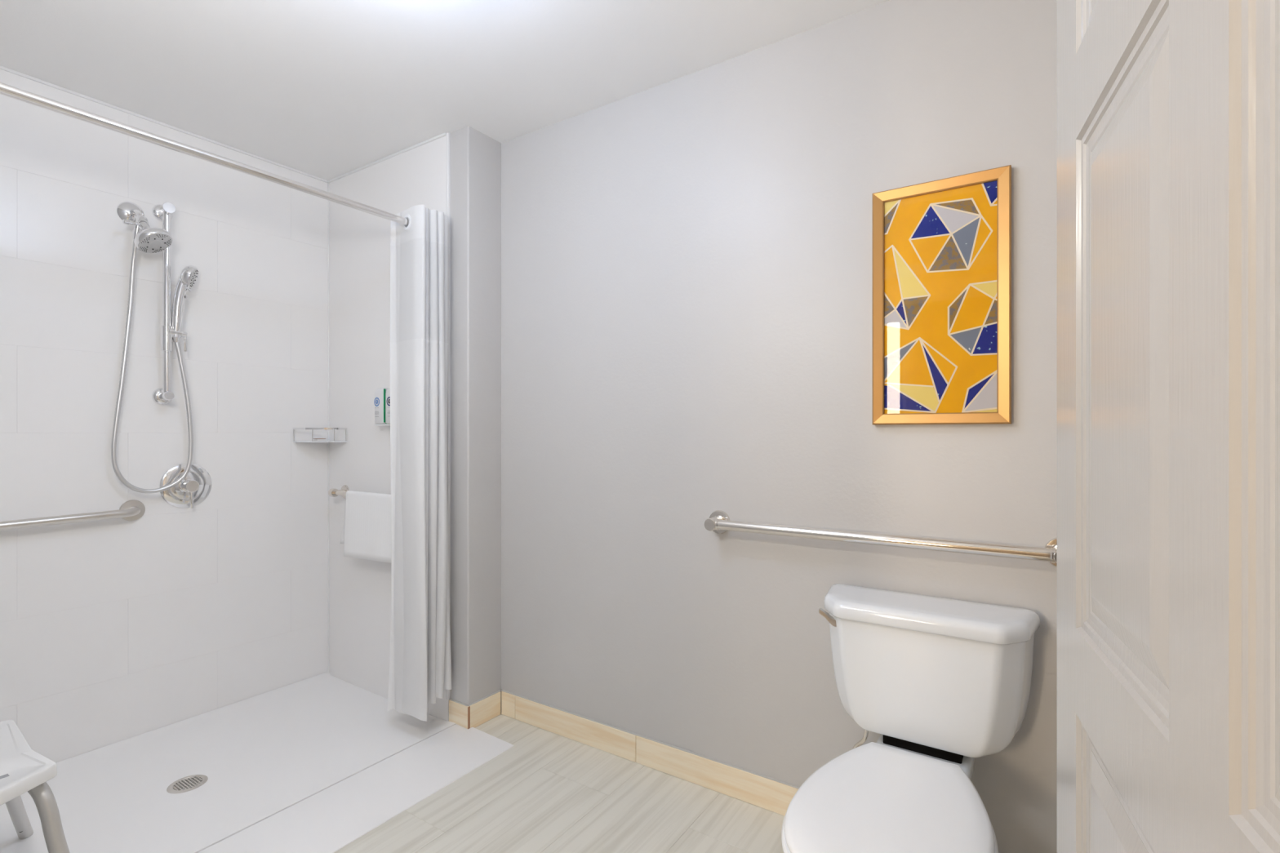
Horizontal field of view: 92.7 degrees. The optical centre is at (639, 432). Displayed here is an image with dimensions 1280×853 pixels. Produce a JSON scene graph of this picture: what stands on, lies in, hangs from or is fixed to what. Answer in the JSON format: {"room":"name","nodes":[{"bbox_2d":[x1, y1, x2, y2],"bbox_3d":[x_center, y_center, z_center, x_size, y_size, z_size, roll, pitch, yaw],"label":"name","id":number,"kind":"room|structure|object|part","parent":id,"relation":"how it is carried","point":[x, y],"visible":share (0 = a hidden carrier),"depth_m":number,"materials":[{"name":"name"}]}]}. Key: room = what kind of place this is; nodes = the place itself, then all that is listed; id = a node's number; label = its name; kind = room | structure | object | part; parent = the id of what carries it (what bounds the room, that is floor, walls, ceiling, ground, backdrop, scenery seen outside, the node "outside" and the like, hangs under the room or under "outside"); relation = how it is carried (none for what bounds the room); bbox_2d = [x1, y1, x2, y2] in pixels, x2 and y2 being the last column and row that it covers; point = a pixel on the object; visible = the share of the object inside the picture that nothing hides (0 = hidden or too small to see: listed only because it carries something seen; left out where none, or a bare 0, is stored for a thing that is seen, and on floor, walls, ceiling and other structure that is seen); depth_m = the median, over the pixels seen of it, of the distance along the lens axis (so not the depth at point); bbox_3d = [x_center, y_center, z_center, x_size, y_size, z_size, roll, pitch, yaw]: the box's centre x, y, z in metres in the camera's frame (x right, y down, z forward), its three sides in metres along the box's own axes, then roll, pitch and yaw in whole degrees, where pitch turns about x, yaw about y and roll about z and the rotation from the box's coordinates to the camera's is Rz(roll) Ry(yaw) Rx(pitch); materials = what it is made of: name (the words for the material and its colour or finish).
{"room":"accessible bathroom","nodes":[
{"label":"accessible bathroom","id":0,"kind":"room"},
{"bbox_2d":[0,69,327,763],"bbox_3d":[-2.007,0.008,2.390,0.100,2.490,1.574,0,0,33],"label":"wall","id":1,"kind":"structure","parent":0,"point":[114,630],"depth_m":2.40,"materials":[{"name":"white"}]},
{"bbox_3d":[-2.270,-0.750,1.902,0.002,0.305,0.470,0,0,33],"label":"panel","id":2,"kind":"part","parent":1,"relation":"part of","materials":[{"name":"white tile"}]},
{"bbox_3d":[-2.270,-0.147,1.902,0.002,0.300,0.470,0,0,33],"label":"panel","id":3,"kind":"part","parent":1,"relation":"part of","materials":[{"name":"white"}]},
{"bbox_3d":[-2.270,0.485,1.902,0.002,0.315,0.470,0,0,33],"label":"panel","id":4,"kind":"part","parent":1,"relation":"part of","materials":[{"name":"white"}]},
{"bbox_3d":[-2.270,1.069,1.902,0.002,0.268,0.470,0,0,33],"label":"panel","id":5,"kind":"part","parent":1,"relation":"part of","materials":[{"name":"white"}]},
{"bbox_3d":[-2.140,-1.069,2.098,0.002,0.334,0.610,0,0,33],"label":"panel","id":6,"kind":"part","parent":1,"relation":"part of","materials":[{"name":"white tile"}]},
{"bbox_3d":[-2.140,-0.447,2.098,0.002,0.300,0.610,0,0,33],"label":"panel","id":7,"kind":"part","parent":1,"relation":"part of","materials":[{"name":"white tile"}]},
{"bbox_3d":[-2.140,0.166,2.098,0.002,0.325,0.610,0,0,33],"label":"panel","id":8,"kind":"part","parent":1,"relation":"part of","materials":[{"name":"white"}]},
{"bbox_3d":[-2.140,0.789,2.098,0.002,0.292,0.610,0,0,33],"label":"panel","id":9,"kind":"part","parent":1,"relation":"part of","materials":[{"name":"white"}]},
{"bbox_2d":[0,500,145,530],"bbox_3d":[-2.125,0.303,2.057,0.069,0.081,0.768,0,0,33],"label":"grab bar","id":10,"kind":"object","parent":1,"relation":"attached to","point":[130,510],"visible":1,"depth_m":2.19,"materials":[{"name":"silver metal"}]},
{"bbox_3d":[-1.972,-0.750,2.353,0.002,0.305,0.610,0,0,33],"label":"panel","id":11,"kind":"part","parent":1,"relation":"part of","materials":[{"name":"white tile"}]},
{"bbox_3d":[-1.972,-0.147,2.353,0.002,0.300,0.610,0,0,33],"label":"panel","id":12,"kind":"part","parent":1,"relation":"part of","materials":[{"name":"white"}]},
{"bbox_3d":[-1.972,0.485,2.353,0.002,0.315,0.610,0,0,33],"label":"panel","id":13,"kind":"part","parent":1,"relation":"part of","materials":[{"name":"white"}]},
{"bbox_3d":[-1.972,1.069,2.353,0.002,0.268,0.610,0,0,33],"label":"panel","id":14,"kind":"part","parent":1,"relation":"part of","materials":[{"name":"white"}]},
{"bbox_2d":[116,201,173,253],"bbox_3d":[-1.873,-0.782,2.312,0.210,0.212,0.138,0,0,33],"label":"shower","id":15,"kind":"object","parent":1,"relation":"attached to","point":[148,240],"visible":1,"depth_m":2.29,"materials":[{"name":"silver metal"}]},
{"bbox_3d":[-1.891,-0.778,2.280,0.017,0.020,0.066,0,0,28],"label":"diverter knob","id":16,"kind":"part","parent":15,"relation":"part of","materials":[{"name":"silver metal"}]},
{"bbox_3d":[-1.916,-0.822,2.330,0.096,0.068,0.022,0,0,29],"label":"arm","id":17,"kind":"part","parent":15,"relation":"part of","materials":[{"name":"silver metal"}]},
{"bbox_3d":[-1.818,-0.708,2.292,0.095,0.063,0.104,0,0,33],"label":"plate","id":18,"kind":"part","parent":15,"relation":"part of","materials":[{"name":"silver metal"}]},
{"bbox_2d":[111,225,198,493],"bbox_3d":[-1.860,-0.273,2.359,0.092,1.022,0.272,0,0,33],"label":"shower","id":19,"kind":"object","parent":1,"relation":"attached to","point":[188,276],"visible":0.99,"depth_m":2.40,"materials":[{"name":"silver metal"}]},
{"bbox_3d":[-1.824,-0.507,2.427,0.061,0.221,0.039,0,0,-37],"label":"handle","id":20,"kind":"part","parent":19,"relation":"part of","materials":[{"name":"silver metal"}]},
{"bbox_3d":[-1.793,-0.618,2.450,0.028,0.080,0.084,0,0,-30],"label":"plate","id":21,"kind":"part","parent":19,"relation":"part of","materials":[{"name":"silver metal"}]},
{"bbox_2d":[151,201,186,404],"bbox_3d":[-1.863,-0.508,2.425,0.100,0.801,0.090,0,0,33],"label":"slide bar","id":22,"kind":"object","parent":1,"relation":"attached to","point":[163,213],"visible":0.99,"depth_m":2.39,"materials":[{"name":"silver metal"}]},
{"bbox_3d":[-1.868,-0.142,2.409,0.087,0.035,0.035,0,0,40],"label":"bracket post","id":23,"kind":"part","parent":22,"relation":"part of","materials":[{"name":"silver metal"}]},
{"bbox_3d":[-1.857,-0.507,2.398,0.027,0.750,0.027,0,0,33],"label":"rail","id":24,"kind":"part","parent":22,"relation":"part of","materials":[{"name":"silver metal"}]},
{"bbox_3d":[-1.868,-0.875,2.409,0.087,0.044,0.044,0,0,40],"label":"bracket post","id":25,"kind":"part","parent":22,"relation":"part of","materials":[{"name":"silver metal"}]},
{"bbox_3d":[-1.821,-0.362,2.437,0.025,0.081,0.021,0,0,33],"label":"clamp lever","id":26,"kind":"part","parent":22,"relation":"part of","materials":[{"name":"silver metal"}]},
{"bbox_2d":[159,463,211,508],"bbox_3d":[-1.841,0.220,2.495,0.061,0.183,0.183,0,0,33],"label":"shower mixer","id":27,"kind":"object","parent":1,"relation":"attached to","point":[196,486],"visible":0.94,"depth_m":2.49,"materials":[{"name":"silver metal"}]},
{"bbox_3d":[-1.824,0.271,2.483,0.014,0.079,0.010,0,0,33],"label":"lever","id":28,"kind":"part","parent":27,"relation":"part of","materials":[{"name":"silver metal"}]},
{"bbox_3d":[-1.804,-1.069,2.607,0.002,0.334,0.610,0,0,33],"label":"panel","id":29,"kind":"part","parent":1,"relation":"part of","materials":[{"name":"white tile"}]},
{"bbox_3d":[-1.804,-0.447,2.607,0.002,0.300,0.610,0,0,33],"label":"panel","id":30,"kind":"part","parent":1,"relation":"part of","materials":[{"name":"white tile"}]},
{"bbox_3d":[-1.804,0.166,2.607,0.002,0.325,0.610,0,0,33],"label":"panel","id":31,"kind":"part","parent":1,"relation":"part of","materials":[{"name":"white"}]},
{"bbox_3d":[-1.804,0.789,2.607,0.002,0.292,0.610,0,0,33],"label":"panel","id":32,"kind":"part","parent":1,"relation":"part of","materials":[{"name":"white"}]},
{"bbox_2d":[0,65,446,182],"bbox_3d":[-1.599,-1.232,2.116,0.882,0.010,1.566,0,0,33],"label":"trim","id":33,"kind":"structure","parent":1,"relation":"attached to","point":[2,68],"depth_m":2.55,"materials":[{"name":"white"}]},
{"bbox_3d":[-1.668,-0.750,2.813,0.002,0.305,0.494,0,0,33],"label":"panel","id":34,"kind":"part","parent":1,"relation":"part of","materials":[{"name":"white tile"}]},
{"bbox_3d":[-1.668,-0.147,2.813,0.002,0.300,0.494,0,0,33],"label":"panel","id":35,"kind":"part","parent":1,"relation":"part of","materials":[{"name":"white"}]},
{"bbox_3d":[-1.668,0.485,2.813,0.002,0.315,0.494,0,0,33],"label":"panel","id":36,"kind":"part","parent":1,"relation":"part of","materials":[{"name":"white"}]},
{"bbox_3d":[-1.668,1.069,2.813,0.002,0.268,0.494,0,0,33],"label":"panel","id":37,"kind":"part","parent":1,"relation":"part of","materials":[{"name":"white"}]},
{"bbox_3d":[-1.584,-1.069,2.941,0.002,0.334,0.189,0,0,33],"label":"panel","id":38,"kind":"part","parent":1,"relation":"part of","materials":[{"name":"white tile"}]},
{"bbox_3d":[-1.584,-0.447,2.941,0.002,0.300,0.189,0,0,33],"label":"panel","id":39,"kind":"part","parent":1,"relation":"part of","materials":[{"name":"white"}]},
{"bbox_3d":[-1.584,0.166,2.941,0.002,0.325,0.189,0,0,33],"label":"panel","id":40,"kind":"part","parent":1,"relation":"part of","materials":[{"name":"white"}]},
{"bbox_3d":[-1.584,0.789,2.941,0.002,0.292,0.189,0,0,33],"label":"panel","id":41,"kind":"part","parent":1,"relation":"part of","materials":[{"name":"white"}]},
{"bbox_2d":[293,427,346,442],"bbox_3d":[-1.516,0.014,2.896,0.160,0.068,0.172,0,0,33],"label":"corner shelf","id":42,"kind":"object","parent":1,"relation":"attached to","point":[294,428],"visible":1,"depth_m":2.87,"materials":[{"name":"silver metal"}]},
{"bbox_3d":[-1.625,0.015,2.868,0.005,0.061,0.005,0,0,18],"label":"post","id":43,"kind":"part","parent":42,"relation":"part of","materials":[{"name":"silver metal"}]},
{"bbox_3d":[-1.526,0.015,2.847,0.005,0.061,0.005,0,0,18],"label":"post","id":44,"kind":"part","parent":42,"relation":"part of","materials":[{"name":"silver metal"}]},
{"bbox_2d":[313,438,325,440],"bbox_3d":[-1.526,0.037,2.909,0.037,0.012,0.042,0,0,33],"label":"soap bar","id":45,"kind":"object","parent":42,"relation":"on","point":[314,439],"visible":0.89,"depth_m":2.90,"materials":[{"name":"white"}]},
{"bbox_3d":[-1.510,-0.016,2.873,0.235,0.009,0.051,0,0,-14],"label":"rail","id":46,"kind":"part","parent":42,"relation":"part of","materials":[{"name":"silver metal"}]},
{"bbox_3d":[-1.406,0.015,2.921,0.005,0.061,0.005,0,0,-42],"label":"post","id":47,"kind":"part","parent":42,"relation":"part of","materials":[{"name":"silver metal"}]},
{"bbox_2d":[328,125,501,721],"bbox_3d":[-1.080,0.008,2.881,1.104,2.490,0.292,0,0,33],"label":"wall","id":48,"kind":"structure","parent":0,"point":[457,174],"depth_m":2.61,"materials":[{"name":"grey paint"}]},
{"bbox_2d":[0,82,408,226],"bbox_3d":[-1.248,-0.822,1.884,0.044,0.044,1.565,0,0,33],"label":"curtain rod","id":49,"kind":"object","parent":48,"relation":"attached to","point":[6,90],"visible":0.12,"depth_m":1.75,"materials":[{"name":"silver metal"}]},
{"bbox_2d":[387,204,451,721],"bbox_3d":[-0.879,0.121,2.450,0.239,1.988,0.170,0,0,33],"label":"shower curtain","id":50,"kind":"object","parent":49,"relation":"hanging from","point":[420,660],"visible":0.98,"depth_m":2.40,"materials":[{"name":"white fabric"}]},
{"bbox_2d":[327,182,328,672],"bbox_3d":[-1.535,-0.021,3.010,0.008,2.428,0.008,0,0,33],"label":"trim","id":51,"kind":"structure","parent":48,"relation":"attached to","point":[327,183],"depth_m":3.01,"materials":[{"name":"white"}]},
{"bbox_2d":[328,484,349,498],"bbox_3d":[-1.201,0.286,2.743,0.624,0.064,0.079,0,0,33],"label":"towel rail","id":52,"kind":"object","parent":48,"relation":"attached to","point":[332,492],"visible":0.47,"depth_m":2.87,"materials":[{"name":"silver metal"}]},
{"bbox_3d":[-1.446,0.286,2.881,0.032,0.039,0.039,0,0,33],"label":"knob","id":53,"kind":"part","parent":52,"relation":"part of","materials":[{"name":"silver metal"}]},
{"bbox_2d":[340,490,391,563],"bbox_3d":[-1.233,0.418,2.747,0.490,0.297,0.076,0,0,33],"label":"hand towel","id":54,"kind":"object","parent":52,"relation":"hanging from","point":[366,529],"visible":0.86,"depth_m":2.69,"materials":[{"name":"white fabric"}]},
{"bbox_2d":[374,388,390,425],"bbox_3d":[-1.099,-0.113,2.686,0.167,0.168,0.062,0,0,33],"label":"bracket","id":55,"kind":"object","parent":48,"relation":"attached to","point":[384,389],"visible":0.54,"depth_m":2.67,"materials":[{"name":"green plastic"}]},
{"bbox_2d":[373,387,388,423],"bbox_3d":[-1.135,-0.117,2.707,0.072,0.161,0.054,0,0,33],"label":"soap bottle","id":56,"kind":"object","parent":55,"relation":"on","point":[379,394],"visible":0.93,"depth_m":2.68,"materials":[{"name":"white plastic"}]},
{"bbox_2d":[385,387,390,423],"bbox_3d":[-1.069,-0.117,2.663,0.072,0.161,0.054,0,0,33],"label":"soap bottle","id":57,"kind":"object","parent":55,"relation":"on","point":[388,391],"visible":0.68,"depth_m":2.65,"materials":[{"name":"white plastic"}]},
{"bbox_3d":[-1.161,-0.017,2.770,0.892,2.439,0.009,0,0,33],"label":"panel","id":58,"kind":"part","parent":48,"relation":"part of","materials":[{"name":"white"}]},
{"bbox_2d":[448,689,501,728],"bbox_3d":[-0.687,1.152,2.563,0.117,0.101,0.190,0,0,33],"label":"baseboard","id":59,"kind":"structure","parent":48,"relation":"attached to","point":[474,714],"depth_m":2.50,"materials":[{"name":"wood"}]},
{"bbox_2d":[0,0,888,180],"bbox_3d":[-0.610,-1.262,1.550,3.357,0.050,1.994,0,0,33],"label":"ceiling","id":60,"kind":"structure","parent":0,"point":[327,90],"depth_m":2.00,"materials":[{"name":"white paint"}]},
{"bbox_2d":[334,713,784,852],"bbox_3d":[-0.610,1.233,1.550,3.357,0.060,1.994,0,0,33],"label":"floor","id":61,"kind":"structure","parent":0,"point":[549,792],"depth_m":1.94,"materials":[{"name":"beige tile"}]},
{"bbox_2d":[0,671,514,852],"bbox_3d":[-1.440,1.192,2.023,1.248,0.022,1.585,0,0,33],"label":"shower tray","id":62,"kind":"object","parent":61,"relation":"on","point":[316,764],"visible":0.98,"depth_m":2.12,"materials":[{"name":"white plastic"}]},
{"bbox_2d":[0,720,70,852],"bbox_3d":[-1.624,0.978,1.453,0.761,0.455,0.413,0,0,33],"label":"shower bench","id":63,"kind":"object","parent":62,"relation":"on","point":[23,770],"visible":1,"depth_m":1.37,"materials":[{"name":"white plastic"}]},
{"bbox_3d":[-1.690,0.993,1.635,0.074,0.425,0.474,0,0,-42],"label":"leg","id":64,"kind":"part","parent":63,"relation":"part of","materials":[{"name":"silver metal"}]},
{"bbox_3d":[-1.550,0.766,1.351,0.484,0.030,0.314,0,0,33],"label":"seat","id":65,"kind":"part","parent":63,"relation":"part of","materials":[{"name":"white plastic"}]},
{"bbox_3d":[-1.381,0.992,1.409,0.310,0.422,0.074,0,0,18],"label":"leg","id":66,"kind":"part","parent":63,"relation":"part of","materials":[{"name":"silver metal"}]},
{"bbox_2d":[166,774,208,793],"bbox_3d":[-1.543,1.199,2.083,0.114,0.003,0.114,0,0,33],"label":"shower drain","id":67,"kind":"object","parent":62,"relation":"on","point":[189,783],"visible":1,"depth_m":2.08,"materials":[{"name":"silver metal"}]},
{"bbox_2d":[781,583,1039,852],"bbox_3d":[0.573,0.824,1.350,0.517,0.758,0.794,0,0,33],"label":"toilet","id":68,"kind":"object","parent":61,"relation":"on","point":[944,684],"visible":1,"depth_m":1.45,"materials":[{"name":"white ceramic"}]},
{"bbox_3d":[0.511,0.500,1.649,0.053,0.043,0.023,0,0,21],"label":"flush lever","id":69,"kind":"part","parent":68,"relation":"part of","materials":[{"name":"silver metal"}]},
{"bbox_3d":[0.511,0.796,1.244,0.382,0.018,0.550,0,0,33],"label":"seat","id":70,"kind":"part","parent":68,"relation":"part of","materials":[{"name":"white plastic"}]},
{"bbox_3d":[0.511,0.774,1.244,0.370,0.025,0.538,0,0,33],"label":"seat lid","id":71,"kind":"part","parent":68,"relation":"part of","materials":[{"name":"white plastic"}]},
{"bbox_3d":[0.734,0.639,1.594,0.495,0.297,0.202,0,0,33],"label":"tank","id":72,"kind":"part","parent":68,"relation":"part of","materials":[{"name":"white ceramic"}]},
{"bbox_3d":[0.731,0.468,1.590,0.517,0.045,0.219,0,0,33],"label":"tank lid","id":73,"kind":"part","parent":68,"relation":"part of","materials":[{"name":"white ceramic"}]},
{"bbox_2d":[501,0,1057,852],"bbox_3d":[0.365,0.008,2.041,2.273,2.490,0.100,0,0,33],"label":"wall","id":74,"kind":"structure","parent":0,"point":[686,260],"depth_m":1.97,"materials":[{"name":"grey paint"}]},
{"bbox_2d":[501,689,999,852],"bbox_3d":[0.301,1.152,2.017,2.153,0.101,0.010,0,0,33],"label":"baseboard","id":75,"kind":"structure","parent":74,"relation":"attached to","point":[766,793],"depth_m":2.17,"materials":[{"name":"tile"}]},
{"bbox_2d":[852,729,868,749],"bbox_3d":[0.625,0.890,1.750,0.069,0.222,0.114,0,0,23],"label":"supply hose","id":76,"kind":"object","parent":74,"relation":"attached to","point":[864,740],"visible":0.17,"depth_m":1.71,"materials":[{"name":"silver metal"}]},
{"bbox_2d":[704,510,1057,567],"bbox_3d":[0.640,0.301,1.753,1.024,0.079,0.077,0,0,33],"label":"grab bar","id":77,"kind":"object","parent":74,"relation":"attached to","point":[718,522],"visible":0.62,"depth_m":1.69,"materials":[{"name":"silver metal"}]},
{"bbox_3d":[0.243,0.301,2.009,0.047,0.047,0.068,0,0,33],"label":"post","id":78,"kind":"part","parent":77,"relation":"part of","materials":[{"name":"silver metal"}]},
{"bbox_3d":[1.032,0.301,1.488,0.047,0.047,0.068,0,0,33],"label":"post","id":79,"kind":"part","parent":77,"relation":"part of","materials":[{"name":"silver metal"}]},
{"bbox_2d":[872,164,1011,424],"bbox_3d":[0.814,-0.353,1.667,0.341,0.665,0.027,0,0,33],"label":"framed picture","id":80,"kind":"object","parent":74,"relation":"attached to","point":[942,248],"visible":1,"depth_m":1.66,"materials":[{"name":"orange paper"}]},
{"bbox_3d":[0.814,-0.670,1.667,0.341,0.031,0.027,0,0,33],"label":"frame rail","id":81,"kind":"part","parent":80,"relation":"part of","materials":[{"name":"gold metal"}]},
{"bbox_3d":[0.814,-0.036,1.667,0.341,0.031,0.027,0,0,33],"label":"frame rail","id":82,"kind":"part","parent":80,"relation":"part of","materials":[{"name":"gold metal"}]},
{"bbox_3d":[-1.163,0.008,0.805,3.257,2.490,0.140,0,0,33],"label":"wall","id":83,"kind":"structure","parent":0,"visible":0},
{"bbox_2d":[1057,0,1279,852],"bbox_3d":[0.396,0.184,0.416,0.048,2.022,0.920,0,0,24],"label":"door","id":84,"kind":"structure","parent":83,"relation":"in","point":[1168,111],"depth_m":0.49,"materials":[{"name":"white paint"}]},
{"bbox_3d":[0.471,-0.585,0.603,0.009,0.255,0.298,0,0,24],"label":"moulding","id":85,"kind":"part","parent":84,"relation":"part of","materials":[{"name":"grey paint"}]},
{"bbox_3d":[0.473,-0.585,0.602,0.006,0.201,0.244,0,0,24],"label":"panel","id":86,"kind":"part","parent":84,"relation":"part of","materials":[{"name":"grey paint"}]},
{"bbox_3d":[0.471,0.652,0.603,0.009,0.622,0.298,0,0,24],"label":"moulding","id":87,"kind":"part","parent":84,"relation":"part of","materials":[{"name":"grey paint"}]},
{"bbox_3d":[0.473,0.652,0.602,0.006,0.568,0.244,0,0,24],"label":"panel","id":88,"kind":"part","parent":84,"relation":"part of","materials":[{"name":"grey paint"}]},
{"bbox_3d":[0.469,-0.059,0.603,0.053,0.593,0.294,0,0,33],"label":"moulding","id":89,"kind":"part","parent":84,"relation":"part of","materials":[{"name":"grey paint"}]},
{"bbox_3d":[0.473,-0.059,0.602,0.006,0.539,0.244,0,0,24],"label":"panel","id":90,"kind":"part","parent":84,"relation":"part of","materials":[{"name":"grey paint"}]},
{"bbox_3d":[0.308,-0.059,0.242,0.009,0.593,0.298,0,0,24],"label":"moulding","id":91,"kind":"part","parent":84,"relation":"part of","materials":[{"name":"grey paint"}]},
{"bbox_3d":[0.310,-0.059,0.241,0.006,0.539,0.244,0,0,24],"label":"panel","id":92,"kind":"part","parent":84,"relation":"part of","materials":[{"name":"grey paint"}]}
]}

